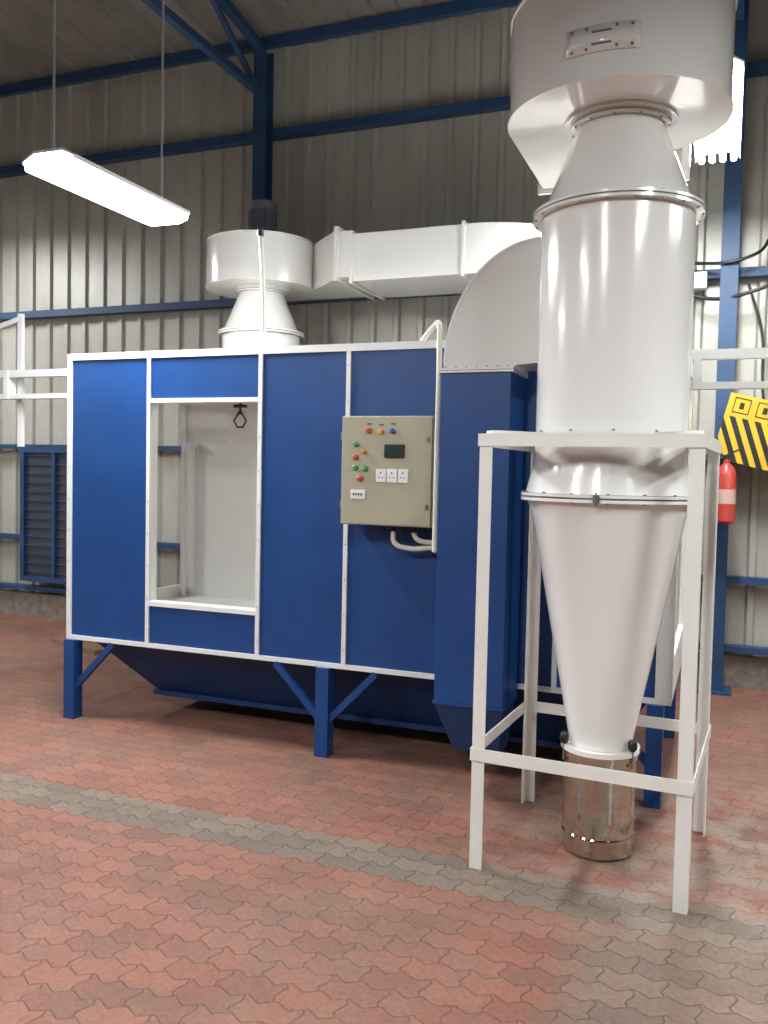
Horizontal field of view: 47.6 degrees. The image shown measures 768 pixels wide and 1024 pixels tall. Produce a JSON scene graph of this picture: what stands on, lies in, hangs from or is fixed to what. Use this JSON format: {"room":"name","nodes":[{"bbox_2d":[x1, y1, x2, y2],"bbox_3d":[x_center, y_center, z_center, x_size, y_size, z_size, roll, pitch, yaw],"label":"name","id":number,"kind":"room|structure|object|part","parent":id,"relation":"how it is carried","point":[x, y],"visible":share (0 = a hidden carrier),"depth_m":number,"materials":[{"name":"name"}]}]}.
{"room":"workshop","nodes":[
{"label":"workshop","id":0,"kind":"room"},
{"bbox_2d":[0,0,516,98],"bbox_3d":[-1.379,-4.711,1.493,14.004,1.726,12.100,2,3,21],"label":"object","id":1,"kind":"structure","parent":0,"point":[90,34],"depth_m":7.60,"materials":[{"name":"blue metal"}]},
{"bbox_2d":[22,0,189,225],"bbox_3d":[-1.474,-3.096,4.763,0.330,2.744,1.000,2,3,21],"label":"fluorescent light","id":2,"kind":"object","parent":1,"relation":"hanging from","point":[59,166],"visible":1,"depth_m":4.62,"materials":[{"name":"white plastic"}]},
{"bbox_2d":[25,157,187,225],"bbox_3d":[-1.502,-1.755,4.825,0.320,0.060,0.980,2,3,21],"label":"diffuser","id":3,"kind":"object","parent":2,"relation":"attached to","point":[81,176],"depth_m":4.67,"materials":[{"name":"white plastic"}]},
{"bbox_2d":[694,55,744,163],"bbox_3d":[1.853,-3.191,4.742,0.260,2.119,1.300,2,3,21],"label":"fluorescent light","id":4,"kind":"object","parent":1,"relation":"hanging from","point":[726,139],"visible":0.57,"depth_m":5.01,"materials":[{"name":"white plastic"}]},
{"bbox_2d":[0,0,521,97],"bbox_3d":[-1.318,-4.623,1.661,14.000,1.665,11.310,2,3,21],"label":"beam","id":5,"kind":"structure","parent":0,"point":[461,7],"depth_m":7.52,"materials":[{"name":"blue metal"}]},
{"bbox_2d":[0,613,767,1023],"bbox_3d":[-1.511,1.489,1.779,14.000,0.100,12.100,2,3,21],"label":"floor","id":6,"kind":"structure","parent":0,"point":[164,859],"depth_m":3.32,"materials":[{"name":"red brick"}]},
{"bbox_2d":[50,637,101,654],"bbox_3d":[-2.626,1.137,7.403,0.750,0.040,0.070,4,4,42],"label":"wooden offcut","id":7,"kind":"object","parent":6,"relation":"on","point":[88,649],"visible":0.64,"depth_m":7.24,"materials":[{"name":"brown wood"}]},
{"bbox_2d":[63,340,693,808],"bbox_3d":[-0.069,0.196,5.254,3.544,2.224,1.290,2,3,21],"label":"booth","id":8,"kind":"object","parent":6,"relation":"on","point":[278,603],"visible":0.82,"depth_m":4.87,"materials":[{"name":"blue paint"}]},
{"bbox_3d":[-1.916,1.022,5.361,0.076,0.486,0.080,2,3,21],"label":"leg","id":9,"kind":"part","parent":8,"relation":"part of","materials":[{"name":"blue paint"}]},
{"bbox_3d":[-1.650,-0.080,5.231,0.590,1.730,0.030,2,3,21],"label":"panel","id":10,"kind":"part","parent":8,"relation":"part of","materials":[{"name":"blue paint"}]},
{"bbox_3d":[-1.424,0.059,6.357,0.080,1.120,0.100,2,3,21],"label":"guide frame","id":11,"kind":"part","parent":8,"relation":"part of","materials":[{"name":"white paint"}]},
{"bbox_3d":[-1.047,0.678,5.023,0.740,0.260,0.030,2,3,21],"label":"panel","id":12,"kind":"part","parent":8,"relation":"part of","materials":[{"name":"blue paint"}]},
{"bbox_3d":[-1.016,-0.777,4.956,0.740,0.285,0.030,2,3,21],"label":"panel","id":13,"kind":"part","parent":8,"relation":"part of","materials":[{"name":"blue paint"}]},
{"bbox_2d":[252,229,269,346],"bbox_3d":[-0.670,-1.242,4.861,0.100,0.664,0.080,2,3,21],"label":"conduit riser","id":14,"kind":"object","parent":8,"relation":"on","point":[260,232],"visible":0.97,"depth_m":4.85,"materials":[{"name":"beige plastic"}]},
{"bbox_3d":[-0.440,-0.033,4.758,0.530,1.730,0.030,2,3,21],"label":"panel","id":15,"kind":"part","parent":8,"relation":"part of","materials":[{"name":"blue paint"}]},
{"bbox_3d":[-0.325,1.084,4.738,0.076,0.486,0.080,2,3,21],"label":"leg","id":16,"kind":"part","parent":8,"relation":"part of","materials":[{"name":"blue paint"}]},
{"bbox_2d":[339,416,434,532],"bbox_3d":[0.036,-0.192,4.416,0.496,0.580,0.218,2,3,21],"label":"control panel","id":17,"kind":"object","parent":8,"relation":"attached to","point":[387,478],"visible":0.99,"depth_m":4.33,"materials":[{"name":"beige paint"}]},
{"bbox_3d":[-0.133,-0.090,4.389,0.080,0.046,0.006,2,3,21],"label":"label plate","id":18,"kind":"part","parent":17,"relation":"part of","materials":[{"name":"white plastic"}]},
{"bbox_2d":[376,469,385,481],"bbox_3d":[-0.015,-0.182,4.337,0.053,0.066,0.010,2,3,21],"label":"socket","id":19,"kind":"object","parent":17,"relation":"attached to","point":[380,473],"depth_m":4.33,"materials":[{"name":"white plastic"}]},
{"bbox_2d":[387,469,396,482],"bbox_3d":[0.040,-0.179,4.316,0.053,0.066,0.010,2,3,21],"label":"socket","id":20,"kind":"object","parent":17,"relation":"attached to","point":[391,473],"depth_m":4.31,"materials":[{"name":"white plastic"}]},
{"bbox_2d":[398,469,407,482],"bbox_3d":[0.094,-0.177,4.295,0.053,0.066,0.010,2,3,21],"label":"socket","id":21,"kind":"object","parent":17,"relation":"attached to","point":[402,473],"depth_m":4.29,"materials":[{"name":"white plastic"}]},
{"bbox_2d":[391,320,442,553],"bbox_3d":[0.224,-0.373,4.348,0.216,1.154,0.390,-1,3,-37],"label":"conduit","id":22,"kind":"object","parent":17,"relation":"attached to","point":[432,544],"visible":0.83,"depth_m":4.18,"materials":[{"name":"beige plastic"}]},
{"bbox_3d":[0.076,-0.012,4.555,0.580,1.730,0.030,2,3,21],"label":"panel","id":23,"kind":"part","parent":8,"relation":"part of","materials":[{"name":"blue paint"}]},
{"bbox_2d":[432,369,527,751],"bbox_3d":[0.460,0.252,4.211,0.359,1.830,0.317,2,3,21],"label":"duct","id":24,"kind":"object","parent":8,"relation":"attached to","point":[473,402],"visible":0.91,"depth_m":4.09,"materials":[{"name":"blue metal"}]},
{"bbox_2d":[438,236,540,375],"bbox_3d":[0.671,-0.951,4.083,0.757,0.588,0.317,2,3,21],"label":"duct elbow","id":25,"kind":"object","parent":24,"relation":"attached to","point":[494,324],"visible":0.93,"depth_m":3.98,"materials":[{"name":"white paint"}]},
{"bbox_3d":[0.858,0.018,4.249,1.100,1.730,0.030,2,3,21],"label":"panel","id":26,"kind":"part","parent":8,"relation":"part of","materials":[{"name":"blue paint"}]},
{"bbox_3d":[1.276,1.147,4.111,0.076,0.486,0.080,2,3,21],"label":"leg","id":27,"kind":"part","parent":8,"relation":"part of","materials":[{"name":"blue paint"}]},
{"bbox_3d":[1.711,1.105,5.218,0.076,0.486,0.080,2,3,21],"label":"leg","id":28,"kind":"part","parent":8,"relation":"part of","materials":[{"name":"blue paint"}]},
{"bbox_2d":[0,313,767,446],"bbox_3d":[-0.162,-0.019,5.347,12.600,2.640,0.111,2,3,21],"label":"rail","id":29,"kind":"object","parent":6,"relation":"on","point":[9,377],"visible":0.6,"depth_m":6.14,"materials":[{"name":"white metal"}]},
{"bbox_3d":[-2.641,-0.957,6.331,0.040,0.960,0.029,2,3,21],"label":"hanger post","id":30,"kind":"part","parent":29,"relation":"part of","materials":[{"name":"white metal"}]},
{"bbox_2d":[233,403,246,427],"bbox_3d":[-0.926,-0.665,5.608,0.101,0.245,0.040,2,3,21],"label":"hook","id":31,"kind":"object","parent":29,"relation":"hanging from","point":[239,405],"visible":0.83,"depth_m":5.60,"materials":[{"name":"black metal"}]},
{"bbox_2d":[469,430,721,914],"bbox_3d":[0.890,0.545,3.584,0.828,1.719,0.812,2,3,25],"label":"stand","id":32,"kind":"object","parent":6,"relation":"on","point":[699,444],"visible":0.96,"depth_m":3.35,"materials":[{"name":"white paint"}]},
{"bbox_3d":[0.386,0.554,3.403,0.050,1.698,0.050,2,3,25],"label":"leg","id":33,"kind":"part","parent":32,"relation":"part of","materials":[{"name":"white paint"}]},
{"bbox_3d":[0.699,0.529,4.084,0.050,1.698,0.050,2,3,25],"label":"leg","id":34,"kind":"part","parent":32,"relation":"part of","materials":[{"name":"white paint"}]},
{"bbox_3d":[0.882,0.949,3.603,0.828,0.050,0.812,2,3,25],"label":"frame","id":35,"kind":"part","parent":32,"relation":"part of","materials":[{"name":"white paint"}]},
{"bbox_3d":[0.908,-0.273,3.546,0.828,0.042,0.812,2,3,25],"label":"frame","id":36,"kind":"part","parent":32,"relation":"part of","materials":[{"name":"white paint"}]},
{"bbox_2d":[508,0,737,768],"bbox_3d":[0.973,-0.645,3.702,0.921,3.330,1.245,2,3,21],"label":"cyclone separator","id":37,"kind":"object","parent":32,"relation":"on","point":[610,100],"visible":0.89,"depth_m":3.30,"materials":[{"name":"white paint"}]},
{"bbox_3d":[0.745,0.929,3.593,0.038,0.045,0.038,2,3,21],"label":"clamp knob","id":38,"kind":"part","parent":37,"relation":"part of","materials":[{"name":"black plastic"}]},
{"bbox_3d":[0.781,-1.691,3.106,0.262,0.095,0.023,2,3,23],"label":"inspection plate","id":39,"kind":"part","parent":37,"relation":"part of","materials":[{"name":"white paint"}]},
{"bbox_2d":[548,113,690,201],"bbox_3d":[0.948,-1.370,3.511,0.596,0.329,0.596,2,3,21],"label":"outlet","id":40,"kind":"object","parent":37,"relation":"attached to","point":[611,150],"depth_m":3.31,"materials":[{"name":"white paint"}]},
{"bbox_3d":[0.998,0.939,3.494,0.038,0.045,0.038,2,3,21],"label":"clamp knob","id":41,"kind":"part","parent":37,"relation":"part of","materials":[{"name":"black plastic"}]},
{"bbox_3d":[1.082,0.583,3.085,0.050,1.698,0.050,2,3,25],"label":"leg","id":42,"kind":"part","parent":32,"relation":"part of","materials":[{"name":"white paint"}]},
{"bbox_3d":[1.395,0.558,3.766,0.050,1.698,0.050,2,3,25],"label":"leg","id":43,"kind":"part","parent":32,"relation":"part of","materials":[{"name":"white paint"}]},
{"bbox_2d":[561,750,638,861],"bbox_3d":[0.894,1.192,3.628,0.308,0.424,0.308,2,3,21],"label":"bucket","id":44,"kind":"object","parent":6,"relation":"on","point":[597,824],"visible":0.72,"depth_m":3.50,"materials":[{"name":"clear metal"}]},
{"bbox_2d":[697,683,730,696],"bbox_3d":[2.416,1.302,6.378,0.240,0.015,0.260,2,3,21],"label":"base plate","id":45,"kind":"object","parent":6,"relation":"on","point":[726,690],"visible":0.57,"depth_m":6.29,"materials":[{"name":"blue paint"}]},
{"bbox_2d":[711,0,748,690],"bbox_3d":[2.477,-1.278,6.278,0.120,5.180,0.140,2,3,21],"label":"column","id":46,"kind":"structure","parent":45,"relation":"on","point":[733,172],"depth_m":6.21,"materials":[{"name":"blue metal"}]},
{"bbox_2d":[717,448,741,523],"bbox_3d":[2.395,-0.184,6.120,0.203,0.526,0.288,2,3,21],"label":"fire extinguisher","id":47,"kind":"object","parent":46,"relation":"attached to","point":[726,494],"visible":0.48,"depth_m":6.00,"materials":[{"name":"red paint"}]},
{"bbox_2d":[735,0,744,20],"bbox_3d":[0.385,-4.294,0.638,0.070,2.095,11.680,2,3,21],"label":"roof truss","id":48,"kind":"object","parent":46,"relation":"attached to","point":[741,3],"depth_m":5.99,"materials":[{"name":"blue metal"}]},
{"bbox_2d":[717,392,767,470],"bbox_3d":[2.753,-0.501,5.998,0.919,0.657,0.013,2,3,21],"label":"warning sign","id":49,"kind":"object","parent":46,"relation":"attached to","point":[744,425],"visible":0.98,"depth_m":6.08,"materials":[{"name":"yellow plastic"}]},
{"bbox_3d":[-1.158,1.163,7.778,0.240,0.015,0.260,2,3,21],"label":"base plate","id":50,"kind":"object","parent":6,"relation":"on","visible":0},
{"bbox_2d":[252,47,273,199],"bbox_3d":[-1.096,-1.417,7.678,0.120,5.180,0.140,2,3,21],"label":"column","id":51,"kind":"structure","parent":50,"relation":"on","point":[262,158],"depth_m":7.54,"materials":[{"name":"metal"}]},
{"bbox_2d":[141,0,263,95],"bbox_3d":[-3.188,-4.433,2.038,0.070,2.095,11.680,2,3,21],"label":"roof truss","id":52,"kind":"object","parent":51,"relation":"attached to","point":[248,80],"depth_m":6.99,"materials":[{"name":"blue metal"}]},
{"bbox_3d":[-1.005,0.354,6.881,0.832,1.719,0.812,2,3,21],"label":"stand","id":53,"kind":"object","parent":6,"relation":"on","visible":0},
{"bbox_2d":[205,198,373,347],"bbox_3d":[-0.778,-0.781,6.780,1.266,3.245,0.903,2,3,21],"label":"fan","id":54,"kind":"object","parent":53,"relation":"on","point":[296,268],"visible":0.52,"depth_m":6.53,"materials":[{"name":"white paint"}]},
{"bbox_2d":[224,290,297,330],"bbox_3d":[-0.955,-1.546,6.790,0.596,0.299,0.596,2,3,21],"label":"cone","id":55,"kind":"object","parent":54,"relation":"attached to","point":[246,311],"depth_m":6.59,"materials":[{"name":"white paint"}]},
{"bbox_3d":[-0.941,-2.238,6.758,0.210,0.260,0.210,2,3,21],"label":"motor","id":56,"kind":"part","parent":54,"relation":"part of","materials":[{"name":"black metal"}]},
{"bbox_2d":[333,226,373,299],"bbox_3d":[-0.182,-1.879,6.605,0.110,0.390,0.715,2,3,21],"label":"outlet","id":57,"kind":"object","parent":54,"relation":"attached to","point":[341,237],"depth_m":6.30,"materials":[{"name":"white paint"}]},
{"bbox_2d":[349,220,540,300],"bbox_3d":[0.689,-1.830,6.467,1.608,0.376,1.038,2,3,21],"label":"duct","id":58,"kind":"object","parent":54,"relation":"attached to","point":[437,260],"visible":0.62,"depth_m":6.12,"materials":[{"name":"white metal"}]},
{"bbox_2d":[0,0,767,656],"bbox_3d":[0.718,-1.405,7.174,14.004,5.283,0.032,2,3,21],"label":"wall","id":59,"kind":"structure","parent":0,"point":[61,248],"depth_m":7.71,"materials":[{"name":"grey metal"}]},
{"bbox_2d":[25,526,65,528],"bbox_3d":[-3.368,0.157,8.666,0.505,0.009,0.015,2,3,21],"label":"slat","id":60,"kind":"object","parent":59,"relation":"attached to","point":[25,526],"depth_m":8.67,"materials":[{"name":"blue paint"}]},
{"bbox_2d":[25,562,65,565],"bbox_3d":[-3.375,0.516,8.682,0.506,0.010,0.015,2,3,21],"label":"slat","id":61,"kind":"object","parent":59,"relation":"attached to","point":[25,562],"depth_m":8.68,"materials":[{"name":"blue paint"}]},
{"bbox_2d":[25,571,65,574],"bbox_3d":[-3.376,0.606,8.686,0.506,0.010,0.015,2,3,21],"label":"slat","id":62,"kind":"object","parent":59,"relation":"attached to","point":[25,571],"depth_m":8.68,"materials":[{"name":"blue paint"}]},
{"bbox_2d":[25,517,66,519],"bbox_3d":[-3.361,0.068,8.659,0.517,0.009,0.015,2,3,21],"label":"slat","id":63,"kind":"object","parent":59,"relation":"attached to","point":[45,518],"depth_m":8.66,"materials":[{"name":"blue paint"}]},
{"bbox_2d":[25,535,66,538],"bbox_3d":[-3.364,0.247,8.667,0.517,0.009,0.015,2,3,21],"label":"slat","id":64,"kind":"object","parent":59,"relation":"attached to","point":[25,535],"depth_m":8.67,"materials":[{"name":"blue paint"}]},
{"bbox_2d":[25,544,66,547],"bbox_3d":[-3.366,0.337,8.671,0.518,0.010,0.015,2,3,21],"label":"slat","id":65,"kind":"object","parent":59,"relation":"attached to","point":[25,544],"depth_m":8.67,"materials":[{"name":"blue paint"}]},
{"bbox_2d":[25,553,66,556],"bbox_3d":[-3.367,0.427,8.675,0.518,0.010,0.015,2,3,21],"label":"slat","id":66,"kind":"object","parent":59,"relation":"attached to","point":[25,553],"depth_m":8.68,"materials":[{"name":"blue paint"}]},
{"bbox_2d":[26,453,66,578],"bbox_3d":[-3.253,0.035,8.640,0.810,1.300,0.010,2,3,21],"label":"louver","id":67,"kind":"object","parent":59,"relation":"attached to","point":[61,469],"visible":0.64,"depth_m":8.69,"materials":[{"name":"blue metal"}]},
{"bbox_2d":[0,444,706,457],"bbox_3d":[0.669,-0.494,7.145,14.000,0.045,0.095,2,3,21],"label":"girt","id":68,"kind":"object","parent":59,"relation":"attached to","point":[2,446],"visible":0.02,"depth_m":8.66,"materials":[{"name":"blue paint"}]},
{"bbox_2d":[20,447,66,583],"bbox_3d":[-3.260,0.036,8.624,0.850,1.340,0.055,2,3,21],"label":"frame","id":69,"kind":"object","parent":68,"relation":"attached to","point":[23,450],"visible":0.66,"depth_m":8.67,"materials":[{"name":"blue paint"}]},
{"bbox_2d":[0,589,767,690],"bbox_3d":[0.656,1.111,7.273,14.000,0.240,0.070,2,3,21],"label":"baseboard","id":70,"kind":"structure","parent":59,"relation":"attached to","point":[739,671],"depth_m":8.74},
{"bbox_2d":[0,59,767,178],"bbox_3d":[0.727,-3.261,7.018,14.000,0.075,0.095,2,3,21],"label":"girt","id":71,"kind":"object","parent":59,"relation":"attached to","point":[759,68],"visible":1,"depth_m":7.48,"materials":[{"name":"blue paint"}]},
{"bbox_2d":[0,266,767,320],"bbox_3d":[0.697,-1.813,7.085,14.000,0.065,0.095,2,3,21],"label":"girt","id":72,"kind":"object","parent":59,"relation":"attached to","point":[758,271],"visible":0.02,"depth_m":8.07,"materials":[{"name":"blue paint"}]},
{"bbox_2d":[694,238,767,399],"bbox_3d":[2.755,-1.480,6.140,1.457,1.611,0.179,2,3,21],"label":"cable","id":73,"kind":"object","parent":72,"relation":"attached to","point":[700,278],"visible":0.69,"depth_m":6.21,"materials":[{"name":"black plastic"}]},
{"bbox_2d":[0,582,767,654],"bbox_3d":[0.639,0.934,7.211,14.000,0.045,0.095,2,3,21],"label":"girt","id":74,"kind":"object","parent":59,"relation":"attached to","point":[747,649],"visible":0.02,"depth_m":8.66,"materials":[{"name":"blue paint"}]},
{"bbox_2d":[0,533,767,585],"bbox_3d":[0.649,0.424,7.187,14.000,0.050,0.095,2,3,21],"label":"girt","id":75,"kind":"object","parent":59,"relation":"attached to","point":[747,580],"visible":0.02,"depth_m":6.40,"materials":[{"name":"blue paint"}]}
]}

